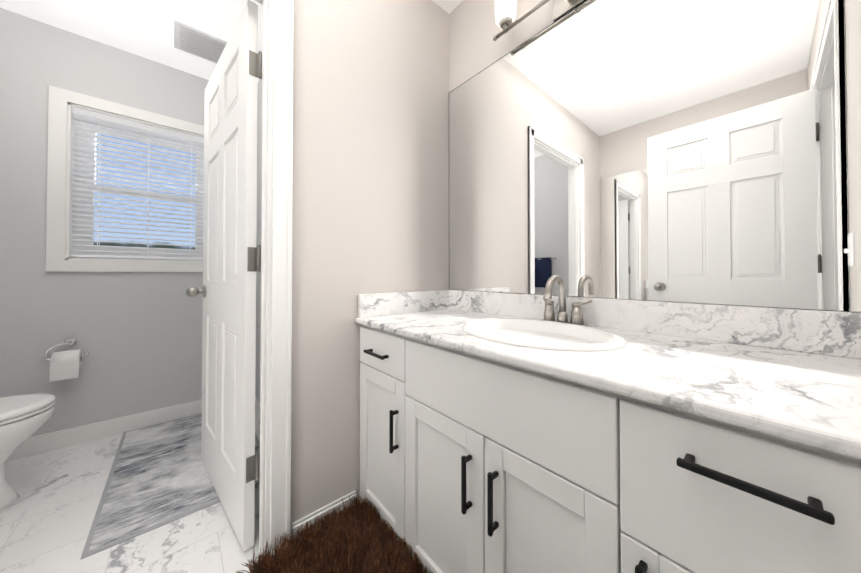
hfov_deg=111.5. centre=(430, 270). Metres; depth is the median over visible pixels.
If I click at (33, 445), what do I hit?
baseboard
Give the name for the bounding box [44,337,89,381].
toilet paper holder
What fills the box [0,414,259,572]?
floor
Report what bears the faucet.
on the countertop
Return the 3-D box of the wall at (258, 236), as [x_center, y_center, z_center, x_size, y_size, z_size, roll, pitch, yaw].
[-0.910,-0.199,1.840,0.120,2.470,1.490,1,-1,-41]
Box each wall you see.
[0,8,208,436]
[255,79,261,402]
[291,0,448,533]
[449,0,860,312]
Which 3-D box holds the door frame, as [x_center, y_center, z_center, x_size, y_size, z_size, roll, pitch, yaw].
[-0.905,-0.031,0.804,0.951,2.108,0.130,1,-1,-41]
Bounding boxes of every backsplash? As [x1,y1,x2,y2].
[356,291,447,318]
[448,291,860,358]
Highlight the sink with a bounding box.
[432,315,647,362]
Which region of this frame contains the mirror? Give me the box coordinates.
[449,0,860,311]
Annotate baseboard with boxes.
[6,399,201,460]
[255,396,321,523]
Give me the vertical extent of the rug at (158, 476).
0.007 m
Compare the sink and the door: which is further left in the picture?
the door
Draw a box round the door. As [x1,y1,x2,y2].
[186,0,261,551]
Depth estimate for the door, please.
1.20 m
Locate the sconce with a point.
(505, 15)
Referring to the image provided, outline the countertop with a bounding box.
[360,307,860,450]
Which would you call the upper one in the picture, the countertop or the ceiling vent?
the ceiling vent
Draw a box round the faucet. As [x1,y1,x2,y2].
[540,275,595,322]
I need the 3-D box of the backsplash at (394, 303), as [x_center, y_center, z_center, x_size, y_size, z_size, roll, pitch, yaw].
[-0.105,0.151,1.421,0.529,0.100,0.021,1,-1,-41]
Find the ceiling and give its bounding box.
[0,0,463,81]
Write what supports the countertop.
on the bathroom vanity
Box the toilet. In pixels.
[0,393,55,510]
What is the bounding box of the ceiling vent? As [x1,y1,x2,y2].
[174,19,226,63]
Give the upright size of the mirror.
1.090 m
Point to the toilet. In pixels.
(23, 417)
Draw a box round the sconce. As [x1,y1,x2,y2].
[493,0,586,40]
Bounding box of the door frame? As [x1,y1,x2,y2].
[255,0,293,555]
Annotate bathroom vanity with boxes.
[356,319,860,572]
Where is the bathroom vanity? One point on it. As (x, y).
(548, 432)
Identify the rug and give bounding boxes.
[81,413,259,558]
[236,495,432,572]
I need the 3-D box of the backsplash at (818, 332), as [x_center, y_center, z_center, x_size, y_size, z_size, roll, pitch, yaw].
[0.535,0.147,1.102,0.021,0.100,1.341,1,-1,-41]
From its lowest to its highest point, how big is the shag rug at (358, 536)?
0.012 m
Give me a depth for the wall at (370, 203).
1.24 m
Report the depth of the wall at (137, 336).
1.77 m
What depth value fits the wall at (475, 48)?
1.46 m
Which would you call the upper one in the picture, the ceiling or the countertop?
the ceiling

